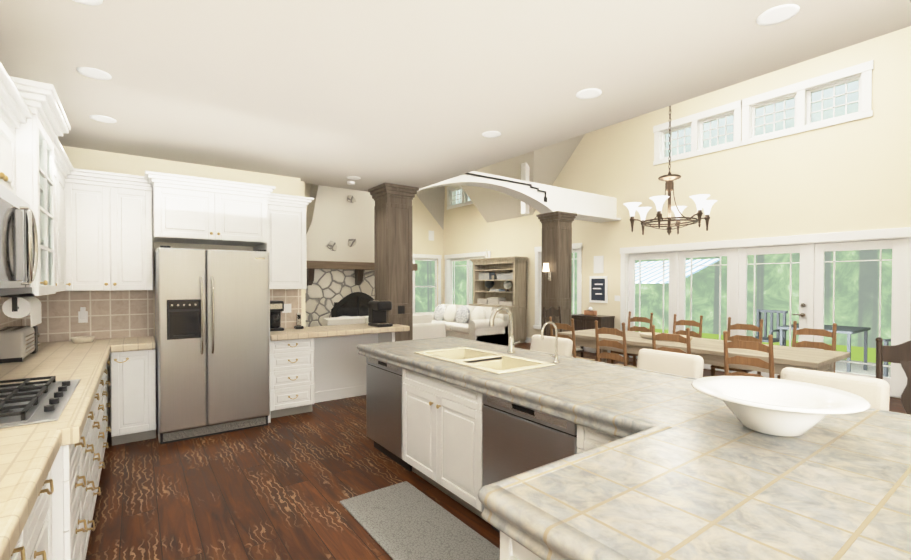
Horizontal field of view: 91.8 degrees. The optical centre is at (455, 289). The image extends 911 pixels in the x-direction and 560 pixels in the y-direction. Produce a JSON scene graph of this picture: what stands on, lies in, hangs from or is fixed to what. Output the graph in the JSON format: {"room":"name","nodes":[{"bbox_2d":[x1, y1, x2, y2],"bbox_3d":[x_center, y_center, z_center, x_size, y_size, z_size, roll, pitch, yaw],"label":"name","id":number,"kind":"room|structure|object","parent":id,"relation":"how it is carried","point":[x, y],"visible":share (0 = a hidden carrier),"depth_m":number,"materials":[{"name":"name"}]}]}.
{"room":"kitchen","nodes":[
{"label":"kitchen","id":0,"kind":"room"},
{"bbox_2d":[62,146,300,429],"bbox_3d":[-3.024,-0.105,4.734,2.650,3.000,0.150,-1,1,-36],"label":"wall","id":1,"kind":"structure","parent":0,"point":[94,160],"depth_m":4.63,"materials":[{"name":"beige paint"}]},
{"bbox_2d":[78,307,87,322],"bbox_3d":[-3.567,0.248,4.228,0.070,0.150,0.021,-1,1,-36],"label":"electrical outlet plate","id":2,"kind":"object","parent":1,"relation":"attached to","point":[82,315],"depth_m":4.22,"materials":[{"name":"white plastic"}]},
{"bbox_2d":[120,182,152,290],"bbox_3d":[-3.185,-0.486,4.301,0.381,0.995,0.346,-1,1,-36],"label":"upper cabinet","id":3,"kind":"object","parent":1,"relation":"attached to","point":[136,244],"depth_m":4.20,"materials":[{"name":"white wood"}]},
{"bbox_2d":[21,289,300,341],"bbox_3d":[-2.917,0.252,4.719,2.500,0.497,0.008,-1,1,-36],"label":"backsplash","id":4,"kind":"structure","parent":1,"relation":"attached to","point":[118,314],"depth_m":4.33,"materials":[{"name":"beige tile"}]},
{"bbox_2d":[152,182,223,244],"bbox_3d":[-2.726,-0.736,4.463,0.549,0.500,0.616,-1,1,-36],"label":"upper cabinet","id":5,"kind":"object","parent":1,"relation":"attached to","point":[181,212],"depth_m":4.22,"materials":[{"name":"white wood"}]},
{"bbox_2d":[220,190,267,245],"bbox_3d":[-2.373,-0.739,4.719,0.549,0.500,0.616,-1,1,-36],"label":"upper cabinet","id":6,"kind":"object","parent":1,"relation":"attached to","point":[245,211],"depth_m":4.52,"materials":[{"name":"white wood"}]},
{"bbox_2d":[282,304,290,312],"bbox_3d":[-2.042,0.232,5.345,0.110,0.110,0.006,-1,1,-36],"label":"electrical outlet plate","id":7,"kind":"object","parent":1,"relation":"attached to","point":[287,307],"depth_m":5.35,"materials":[{"name":"white plastic"}]},
{"bbox_2d":[268,198,307,288],"bbox_3d":[-2.027,-0.488,5.141,0.480,0.975,0.346,-1,1,-36],"label":"upper cabinet","id":8,"kind":"object","parent":1,"relation":"attached to","point":[286,220],"depth_m":5.02,"materials":[{"name":"white wood"}]},
{"bbox_2d":[301,181,305,326],"bbox_3d":[-3.678,-0.275,7.933,0.150,3.250,5.800,-1,1,-36],"label":"wall","id":9,"kind":"structure","parent":0,"point":[303,312],"depth_m":5.61,"materials":[{"name":"beige paint"}]},
{"bbox_2d":[305,183,311,213],"bbox_3d":[-2.117,-1.635,8.274,2.800,5.960,0.150,-1,1,-36],"label":"wall","id":10,"kind":"structure","parent":0,"point":[307,189],"depth_m":7.82,"materials":[{"name":"beige paint"}]},
{"bbox_2d":[305,182,367,191],"bbox_3d":[-1.438,-2.348,6.008,1.550,1.950,0.100,-1,1,-36],"label":"wall","id":11,"kind":"structure","parent":0,"point":[335,186],"depth_m":5.90,"materials":[{"name":"beige paint"}]},
{"bbox_2d":[314,333,377,391],"bbox_3d":[-1.438,0.950,5.646,1.030,0.866,0.100,-1,1,-36],"label":"wall","id":12,"kind":"structure","parent":0,"point":[339,362],"depth_m":5.57,"materials":[{"name":"white paint"}]},
{"bbox_2d":[314,385,365,402],"bbox_3d":[-1.404,1.318,5.604,1.030,0.130,0.016,-1,1,-36],"label":"baseboard","id":13,"kind":"structure","parent":12,"relation":"attached to","point":[334,394],"depth_m":5.55,"materials":[{"name":"white wood"}]},
{"bbox_2d":[412,194,442,305],"bbox_3d":[-2.827,-1.788,12.019,6.350,6.160,0.150,-1,1,-36],"label":"wall","id":14,"kind":"structure","parent":0,"point":[424,222],"depth_m":13.33,"materials":[{"name":"beige paint"}]},
{"bbox_2d":[429,231,433,240],"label":"speaker","id":15,"kind":"object","parent":14,"relation":"attached to","point":[431,233],"depth_m":13.44},
{"bbox_2d":[0,0,910,189],"bbox_3d":[0.167,-1.435,1.594,4.150,0.250,8.950,-1,1,-36],"label":"ceiling","id":16,"kind":"structure","parent":0,"point":[412,93],"depth_m":2.64,"materials":[{"name":"white paint"}]},
{"bbox_2d":[72,0,102,5],"bbox_3d":[-1.673,-1.313,1.960,0.170,0.003,0.167,-1,1,-36],"label":"recessed light","id":17,"kind":"object","parent":16,"relation":"in","point":[87,2],"depth_m":2.02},
{"bbox_2d":[76,67,111,79],"bbox_3d":[-2.219,-1.324,2.713,0.170,0.003,0.167,-1,1,-36],"label":"recessed light","id":18,"kind":"object","parent":16,"relation":"in","point":[94,73],"depth_m":2.71,"materials":[{"name":"white plastic"}]},
{"bbox_2d":[89,115,116,122],"bbox_3d":[-2.765,-1.335,3.466,0.170,0.003,0.167,0,1,24],"label":"recessed light","id":19,"kind":"object","parent":16,"relation":"in","point":[100,118],"depth_m":3.45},
{"bbox_2d":[347,181,354,184],"bbox_3d":[-1.332,-1.352,5.629,0.097,0.029,0.100,-1,1,-36],"label":"recessed light","id":20,"kind":"object","parent":16,"relation":"in","point":[348,182],"depth_m":5.59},
{"bbox_2d":[347,176,360,179],"bbox_3d":[-1.246,-1.362,5.407,0.170,0.003,0.167,-1,1,-36],"label":"recessed light","id":21,"kind":"object","parent":16,"relation":"in","point":[349,177],"depth_m":5.38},
{"bbox_2d":[482,131,500,137],"bbox_3d":[0.313,-1.340,3.820,0.170,0.003,0.167,-1,1,-36],"label":"recessed light","id":22,"kind":"object","parent":16,"relation":"in","point":[490,134],"depth_m":3.82,"materials":[{"name":"white plastic"}]},
{"bbox_2d":[576,88,601,98],"bbox_3d":[0.906,-1.328,3.003,0.170,0.003,0.167,-1,1,-36],"label":"recessed light","id":23,"kind":"object","parent":16,"relation":"in","point":[589,93],"depth_m":2.99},
{"bbox_2d":[756,4,799,25],"bbox_3d":[1.546,-1.316,2.121,0.170,0.003,0.167,-1,1,-36],"label":"recessed light","id":24,"kind":"object","parent":16,"relation":"in","point":[777,14],"depth_m":2.11,"materials":[{"name":"white plastic"}]},
{"bbox_2d":[85,342,906,559],"bbox_3d":[0.410,1.448,5.301,9.150,0.120,15.200,-1,1,-36],"label":"floor","id":25,"kind":"structure","parent":0,"point":[279,488],"depth_m":3.10,"materials":[{"name":"brown wood"}]},
{"bbox_2d":[0,243,409,559],"bbox_3d":[-0.363,0.494,2.192,3.642,1.875,7.096,-1,1,-36],"label":"base cabinets","id":26,"kind":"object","parent":25,"relation":"on","point":[50,473],"depth_m":2.61,"materials":[{"name":"white wood"}]},
{"bbox_2d":[0,326,39,362],"bbox_3d":[-3.212,0.392,3.226,0.205,0.217,0.522,-1,1,-36],"label":"toaster","id":27,"kind":"object","parent":26,"relation":"on","point":[18,343],"visible":1,"depth_m":3.05,"materials":[{"name":"silver metal"}]},
{"bbox_2d":[0,376,80,428],"bbox_3d":[-2.047,0.496,1.961,0.515,0.045,0.900,-1,1,-36],"label":"gas cooktop","id":28,"kind":"object","parent":26,"relation":"in","point":[26,402],"visible":1,"depth_m":1.96,"materials":[{"name":"metal"}]},
{"bbox_2d":[71,336,94,342],"bbox_3d":[-3.420,0.463,4.053,0.170,0.052,0.166,-1,1,-36],"label":"basket","id":29,"kind":"object","parent":26,"relation":"on","point":[82,339],"visible":1,"depth_m":4.01,"materials":[{"name":"beige wicker"}]},
{"bbox_2d":[270,300,283,330],"bbox_3d":[-2.104,0.304,5.091,0.190,0.340,0.242,-1,1,-36],"label":"coffee maker","id":30,"kind":"object","parent":26,"relation":"on","point":[276,307],"visible":0.46,"depth_m":5.01,"materials":[{"name":"black plastic"}]},
{"bbox_2d":[294,313,303,328],"bbox_3d":[-1.864,0.378,5.255,0.090,0.189,0.100,-1,1,-36],"label":"cordless phone","id":31,"kind":"object","parent":26,"relation":"on","point":[298,321],"visible":1,"depth_m":5.24,"materials":[{"name":"black plastic"}]},
{"bbox_2d":[368,300,392,326],"bbox_3d":[-0.948,0.302,5.566,0.200,0.325,0.300,-1,1,-36],"label":"coffee machine","id":32,"kind":"object","parent":26,"relation":"on","point":[377,309],"visible":1,"depth_m":5.53,"materials":[{"name":"black plastic"}]},
{"bbox_2d":[154,245,269,443],"bbox_3d":[-2.476,0.500,4.499,0.940,1.798,0.858,-1,1,-36],"label":"fridge","id":33,"kind":"object","parent":25,"relation":"on","point":[212,340],"visible":0.98,"depth_m":4.19,"materials":[{"name":"metal"}]},
{"bbox_2d":[305,184,416,326],"bbox_3d":[-1.776,-0.601,7.989,2.400,3.900,0.726,-1,1,-36],"label":"stone fireplace","id":34,"kind":"object","parent":25,"relation":"on","point":[340,251],"visible":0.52,"depth_m":7.76,"materials":[{"name":"beige paint"}]},
{"bbox_2d":[322,313,445,339],"bbox_3d":[-1.315,0.882,7.119,2.230,0.955,0.920,-1,1,-36],"label":"sofa","id":35,"kind":"object","parent":25,"relation":"on","point":[425,326],"visible":0.12,"depth_m":7.13,"materials":[{"name":"fabric"}]},
{"bbox_2d":[368,183,418,340],"bbox_3d":[-0.848,0.002,6.036,0.510,2.750,0.510,-1,1,-36],"label":"column","id":36,"kind":"structure","parent":25,"relation":"on","point":[393,246],"depth_m":5.89,"materials":[{"name":"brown wood"}]},
{"bbox_2d":[398,305,404,313],"bbox_3d":[-0.722,0.274,5.884,0.100,0.110,0.005,-1,1,-36],"label":"electrical outlet plate","id":37,"kind":"object","parent":36,"relation":"attached to","point":[401,309],"depth_m":5.88,"materials":[{"name":"black plastic"}]},
{"bbox_2d":[340,481,499,559],"bbox_3d":[-0.087,1.421,2.426,0.510,0.012,1.630,-1,1,-36],"label":"kitchen mat","id":38,"kind":"object","parent":25,"relation":"on","point":[405,520],"visible":0.96,"depth_m":2.62,"materials":[{"name":"grey fabric"}]},
{"bbox_2d":[430,304,508,345],"bbox_3d":[0.085,0.842,9.999,0.950,0.955,2.330,-1,1,-36],"label":"sofa","id":39,"kind":"object","parent":25,"relation":"on","point":[468,322],"visible":0.73,"depth_m":9.31,"materials":[{"name":"fabric"}]},
{"bbox_2d":[357,348,632,559],"bbox_3d":[0.359,0.996,2.120,1.541,0.868,4.320,-1,1,-36],"label":"kitchen island","id":40,"kind":"object","parent":25,"relation":"on","point":[452,433],"depth_m":2.68,"materials":[{"name":"wood"}]},
{"bbox_2d":[357,340,724,427],"bbox_3d":[0.218,0.549,2.956,0.660,0.088,2.790,-1,1,-36],"label":"island countertop","id":41,"kind":"structure","parent":40,"relation":"on","point":[611,399],"depth_m":2.27,"materials":[{"name":"grey stone"}]},
{"bbox_2d":[414,347,554,373],"bbox_3d":[0.171,0.593,3.176,0.504,0.204,0.984,-1,1,-36],"label":"double-bowl sink","id":42,"kind":"object","parent":41,"relation":"in","point":[491,362],"visible":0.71,"depth_m":3.20,"materials":[{"name":"beige ceramic"}]},
{"bbox_2d":[433,336,707,395],"bbox_3d":[0.618,0.523,3.265,0.350,0.045,2.760,-1,1,-36],"label":"island countertop","id":43,"kind":"structure","parent":40,"relation":"on","point":[666,380],"depth_m":2.87,"materials":[{"name":"grey stone"}]},
{"bbox_2d":[489,306,520,352],"bbox_3d":[0.380,0.314,3.366,0.257,0.369,0.134,-1,1,-36],"label":"pull-down faucet","id":44,"kind":"object","parent":43,"relation":"on","point":[511,343],"visible":1,"depth_m":3.43,"materials":[{"name":"silver metal"}]},
{"bbox_2d":[541,321,559,362],"bbox_3d":[0.628,0.360,2.997,0.170,0.288,0.084,-1,1,-36],"label":"filter faucet","id":45,"kind":"object","parent":43,"relation":"on","point":[556,360],"visible":1,"depth_m":3.01,"materials":[{"name":"silver metal"}]},
{"bbox_2d":[481,404,910,559],"bbox_3d":[1.293,0.575,1.074,1.830,0.088,1.640,-1,1,-36],"label":"island countertop","id":46,"kind":"structure","parent":40,"relation":"on","point":[709,485],"depth_m":1.15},
{"bbox_2d":[691,376,870,436],"bbox_3d":[1.180,0.450,1.645,0.534,0.146,0.534,-1,1,-36],"label":"ceramic bowl","id":47,"kind":"object","parent":46,"relation":"on","point":[778,407],"visible":1,"depth_m":1.62,"materials":[{"name":"white ceramic"}]},
{"bbox_2d":[469,249,527,342],"bbox_3d":[1.036,0.122,11.259,0.529,2.359,1.740,-1,1,-36],"label":"hutch","id":48,"kind":"object","parent":25,"relation":"on","point":[499,281],"visible":0.56,"depth_m":11.06,"materials":[{"name":"brown wood"}]},
{"bbox_2d":[530,335,572,356],"bbox_3d":[0.731,0.923,3.994,0.483,0.964,0.470,-1,1,-36],"label":"bar stool","id":49,"kind":"object","parent":25,"relation":"on","point":[546,344],"visible":0.25,"depth_m":4.04,"materials":[{"name":"fabric"}]},
{"bbox_2d":[536,211,576,335],"bbox_3d":[1.823,0.000,7.974,0.510,2.700,0.510,-1,1,-36],"label":"column","id":50,"kind":"structure","parent":25,"relation":"on","point":[556,291],"depth_m":7.83,"materials":[{"name":"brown wood"}]},
{"bbox_2d":[418,171,620,222],"bbox_3d":[1.095,-1.567,7.423,5.000,0.451,0.480,-1,1,-36],"label":"arch","id":51,"kind":"object","parent":50,"relation":"on","point":[591,207],"visible":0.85,"depth_m":7.68,"materials":[{"name":"white paint"}]},
{"bbox_2d":[465,173,546,201],"bbox_3d":[0.686,-1.612,6.942,2.187,0.252,0.015,-1,1,-36],"label":"strap","id":52,"kind":"object","parent":51,"relation":"attached to","point":[545,197],"visible":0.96,"depth_m":7.12,"materials":[{"name":"black metal"}]},
{"bbox_2d":[543,263,550,280],"bbox_3d":[1.610,-0.303,7.790,0.159,0.310,0.117,-1,1,-36],"label":"wall sconce","id":53,"kind":"object","parent":50,"relation":"attached to","point":[545,267],"depth_m":7.75,"materials":[{"name":"white glass"}]},
{"bbox_2d":[543,306,583,357],"bbox_3d":[1.649,0.820,6.779,0.406,1.090,0.491,-1,1,-36],"label":"chair","id":54,"kind":"object","parent":25,"relation":"on","point":[552,312],"visible":0.29,"depth_m":6.92,"materials":[{"name":"brown wood"}]},
{"bbox_2d":[549,316,594,360],"bbox_3d":[1.534,0.869,5.787,0.491,1.020,0.406,-1,1,-36],"label":"dining chair","id":55,"kind":"object","parent":25,"relation":"on","point":[565,326],"visible":0.35,"depth_m":5.59,"materials":[{"name":"brown wood"}]},
{"bbox_2d":[572,314,614,352],"bbox_3d":[2.753,0.934,9.001,0.455,0.798,0.830,-1,1,-36],"label":"console table","id":56,"kind":"object","parent":25,"relation":"on","point":[583,322],"visible":0.44,"depth_m":8.78,"materials":[{"name":"brown wood"}]},
{"bbox_2d":[584,307,596,315],"bbox_3d":[2.754,0.450,9.014,0.120,0.169,0.240,-1,1,-36],"label":"tissue box","id":57,"kind":"object","parent":56,"relation":"on","point":[590,311],"visible":1,"depth_m":8.97,"materials":[{"name":"brown paper"}]},
{"bbox_2d":[594,320,636,367],"bbox_3d":[1.951,0.877,5.213,0.491,1.020,0.406,-1,1,-36],"label":"dining chair","id":58,"kind":"object","parent":25,"relation":"on","point":[609,343],"visible":0.38,"depth_m":5.08,"materials":[{"name":"brown wood"}]},
{"bbox_2d":[610,311,652,365],"bbox_3d":[2.628,0.858,6.580,0.491,1.020,0.406,-1,1,-36],"label":"dining chair","id":59,"kind":"object","parent":25,"relation":"on","point":[637,328],"visible":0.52,"depth_m":6.63,"materials":[{"name":"brown wood"}]},
{"bbox_2d":[637,348,703,378],"bbox_3d":[1.388,0.936,3.088,0.483,0.964,0.470,-1,1,-36],"label":"bar stool","id":60,"kind":"object","parent":25,"relation":"on","point":[683,364],"visible":0.31,"depth_m":3.14,"materials":[{"name":"fabric"}]},
{"bbox_2d":[651,325,690,353],"bbox_3d":[2.368,0.885,4.638,0.491,1.020,0.406,-1,1,-36],"label":"dining chair","id":61,"kind":"object","parent":25,"relation":"on","point":[672,337],"visible":0.23,"depth_m":4.49,"materials":[{"name":"brown wood"}]},
{"bbox_2d":[673,314,702,337],"bbox_3d":[3.045,0.866,6.006,0.491,1.020,0.406,-1,1,-36],"label":"dining chair","id":62,"kind":"object","parent":25,"relation":"on","point":[689,323],"visible":0.17,"depth_m":6.10,"materials":[{"name":"brown wood"}]},
{"bbox_2d":[558,328,849,374],"bbox_3d":[2.700,1.004,5.332,1.000,0.763,2.930,-1,1,-36],"label":"dining table","id":63,"kind":"object","parent":25,"relation":"on","point":[710,351],"visible":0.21,"depth_m":4.62,"materials":[{"name":"beige wood"}]},
{"bbox_2d":[639,332,692,341],"bbox_3d":[2.579,0.591,5.442,0.368,0.058,0.670,-1,1,-36],"label":"basket tray","id":64,"kind":"object","parent":63,"relation":"on","point":[646,335],"visible":0.33,"depth_m":5.49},
{"bbox_2d":[711,317,762,375],"bbox_3d":[3.461,0.874,5.431,0.491,1.020,0.406,-1,1,-36],"label":"dining chair","id":65,"kind":"object","parent":25,"relation":"on","point":[751,327],"visible":0.38,"depth_m":5.48,"materials":[{"name":"brown wood"}]},
{"bbox_2d":[723,331,774,377],"bbox_3d":[2.779,0.893,4.071,0.491,1.020,0.406,-1,1,-36],"label":"dining chair","id":66,"kind":"object","parent":25,"relation":"on","point":[749,361],"visible":0.44,"depth_m":3.94,"materials":[{"name":"brown wood"}]},
{"bbox_2d":[777,321,836,378],"bbox_3d":[3.872,0.882,4.864,0.491,1.020,0.406,-1,1,-36],"label":"dining chair","id":67,"kind":"object","parent":25,"relation":"on","point":[817,332],"visible":0.42,"depth_m":4.97,"materials":[{"name":"brown wood"}]},
{"bbox_2d":[780,367,889,410],"bbox_3d":[1.929,0.947,2.343,0.483,0.964,0.470,-1,1,-36],"label":"bar stool","id":68,"kind":"object","parent":25,"relation":"on","point":[874,393],"visible":0.19,"depth_m":2.35,"materials":[{"name":"fabric"}]},
{"bbox_2d":[875,337,910,414],"bbox_3d":[2.918,0.877,2.737,0.406,1.090,0.491,1,1,34],"label":"chair","id":69,"kind":"object","parent":25,"relation":"on","point":[900,354],"visible":0.31,"depth_m":2.96,"materials":[{"name":"brown wood"}]},
{"bbox_2d":[416,134,584,228],"bbox_3d":[1.483,-4.023,6.002,6.000,4.600,14.600,-1,1,-36],"label":"ceiling","id":70,"kind":"structure","parent":0,"point":[546,164],"depth_m":10.50,"materials":[{"name":"beige paint"}]},
{"bbox_2d":[521,162,529,214],"bbox_3d":[1.505,-2.168,9.541,0.120,1.090,0.140,-1,1,-36],"label":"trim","id":71,"kind":"structure","parent":70,"relation":"attached to","point":[525,171],"depth_m":9.49,"materials":[{"name":"white wood"}]},
{"bbox_2d":[623,106,716,234],"bbox_3d":[2.621,-3.446,5.378,1.049,5.573,1.044,-1,1,-36],"label":"chandelier","id":72,"kind":"object","parent":70,"relation":"hanging from","point":[700,201],"visible":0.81,"depth_m":5.35,"materials":[{"name":"white glass"}]},
{"bbox_2d":[443,26,910,347],"bbox_3d":[3.948,-2.530,7.904,0.200,7.760,14.750,-1,1,-36],"label":"wall","id":73,"kind":"structure","parent":0,"point":[854,175],"depth_m":6.93,"materials":[{"name":"beige paint"}]},
{"bbox_2d":[413,251,490,313],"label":"window","id":74,"kind":"structure","parent":73,"relation":"in","point":[475,255],"depth_m":13.41,"materials":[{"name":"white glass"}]},
{"bbox_2d":[533,243,581,328],"bbox_3d":[2.371,-0.025,10.069,0.252,1.950,1.380,-1,1,-36],"label":"window","id":75,"kind":"structure","parent":73,"relation":"in","point":[576,248],"depth_m":10.42,"materials":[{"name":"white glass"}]},
{"bbox_2d":[589,276,607,302],"bbox_3d":[2.951,0.009,9.119,0.028,0.550,0.430,-1,1,-36],"label":"sign frame","id":76,"kind":"object","parent":73,"relation":"attached to","point":[598,292],"visible":0.96,"depth_m":9.10,"materials":[{"name":"white wood"}]},
{"bbox_2d":[594,256,603,272],"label":"speaker","id":77,"kind":"object","parent":73,"relation":"attached to","point":[598,264],"depth_m":9.10},
{"bbox_2d":[583,347,619,354],"bbox_3d":[2.980,1.269,9.109,0.016,0.130,0.950,-1,1,-36],"label":"baseboard","id":78,"kind":"structure","parent":73,"relation":"attached to","point":[587,349],"depth_m":9.29,"materials":[{"name":"white wood"}]},
{"bbox_2d":[446,60,873,209],"bbox_3d":[2.648,-2.684,9.671,0.228,0.780,9.650,-1,1,-36],"label":"window","id":79,"kind":"structure","parent":73,"relation":"in","point":[742,112],"depth_m":6.76,"materials":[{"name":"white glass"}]},
{"bbox_2d":[620,227,910,398],"bbox_3d":[4.818,0.292,6.722,0.228,2.150,5.080,-1,1,-36],"label":"door frame","id":80,"kind":"structure","parent":73,"relation":"attached to","point":[811,249],"depth_m":6.44,"materials":[{"name":"white wood"}]},
{"bbox_3d":[-1.452,-0.044,0.439,0.150,3.000,8.950,-1,1,-36],"label":"wall","id":81,"kind":"structure","parent":0,"visible":0},
{"bbox_2d":[0,102,3,185],"bbox_3d":[-2.072,-0.629,1.715,0.346,0.385,0.456,-1,1,-36],"label":"upper cabinet","id":82,"kind":"object","parent":81,"relation":"attached to","point":[1,103],"depth_m":2.04,"materials":[{"name":"white wood"}]},
{"bbox_2d":[0,297,20,328],"bbox_3d":[-1.843,0.303,1.118,0.008,0.497,7.100,-1,1,-36],"label":"backsplash","id":83,"kind":"structure","parent":81,"relation":"attached to","point":[6,321],"depth_m":3.51,"materials":[{"name":"beige tile"}]},
{"bbox_2d":[4,106,19,197],"bbox_3d":[-2.274,-0.633,1.993,0.346,0.385,0.457,-1,1,-36],"label":"upper cabinet","id":84,"kind":"object","parent":81,"relation":"attached to","point":[11,127],"depth_m":2.20,"materials":[{"name":"white wood"}]},
{"bbox_2d":[0,184,37,295],"bbox_3d":[-2.133,-0.204,1.892,0.449,0.460,0.785,-1,1,-36],"label":"microwave","id":85,"kind":"object","parent":84,"relation":"attached to","point":[18,248],"visible":1,"depth_m":2.03,"materials":[{"name":"silver metal"}]},
{"bbox_2d":[0,130,63,296],"bbox_3d":[-2.897,-0.466,2.905,0.406,0.995,0.544,-1,1,-36],"label":"upper cabinet","id":86,"kind":"object","parent":81,"relation":"attached to","point":[41,161],"depth_m":2.66,"materials":[{"name":"white wood"}]},
{"bbox_2d":[2,297,41,326],"bbox_3d":[-2.960,0.140,3.023,0.136,0.219,0.540,-1,1,-36],"label":"paper towel holder","id":87,"kind":"object","parent":86,"relation":"attached to","point":[16,307],"visible":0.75,"depth_m":2.88,"materials":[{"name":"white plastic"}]},
{"bbox_2d":[64,166,75,290],"bbox_3d":[-3.422,-0.476,3.615,0.388,0.995,0.526,-1,1,-36],"label":"upper cabinet","id":88,"kind":"object","parent":81,"relation":"attached to","point":[69,274],"depth_m":3.91,"materials":[{"name":"white wood"}]},
{"bbox_2d":[72,178,119,290],"bbox_3d":[-3.391,-0.483,4.125,0.386,0.995,0.389,-1,1,-36],"label":"upper cabinet","id":89,"kind":"object","parent":81,"relation":"attached to","point":[100,231],"depth_m":4.02,"materials":[{"name":"white wood"}]},
{"label":"outside","id":90,"kind":"structure","parent":0,"visible":0},
{"bbox_2d":[415,80,891,347],"bbox_3d":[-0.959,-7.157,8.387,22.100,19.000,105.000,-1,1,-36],"label":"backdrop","id":91,"kind":"structure","parent":90,"point":[865,273],"depth_m":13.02,"materials":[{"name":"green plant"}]},
{"bbox_2d":[635,328,890,364],"bbox_3d":[19.481,1.383,23.335,36.600,0.100,75.000,-1,1,-36],"label":"lawn","id":92,"kind":"structure","parent":90,"point":[858,355],"depth_m":11.02,"materials":[{"name":"green plant"}]},
{"bbox_2d":[635,259,719,282],"bbox_3d":[5.999,0.285,13.293,2.600,2.380,2.600,-1,1,-36],"label":"canopy","id":93,"kind":"object","parent":92,"relation":"on","point":[656,272],"depth_m":12.95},
{"bbox_2d":[835,359,890,376],"bbox_3d":[4.840,1.421,9.626,3.200,0.130,22.000,-1,1,-36],"label":"deck","id":94,"kind":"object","parent":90,"point":[842,366],"depth_m":7.70,"materials":[{"name":"grey wood"}]},
{"bbox_2d":[755,309,890,376],"bbox_3d":[6.756,0.905,7.225,1.384,0.970,3.545,-1,1,-36],"label":"patio furniture","id":95,"kind":"object","parent":94,"relation":"on","point":[847,330],"depth_m":7.67,"materials":[{"name":"white metal"}]}
]}

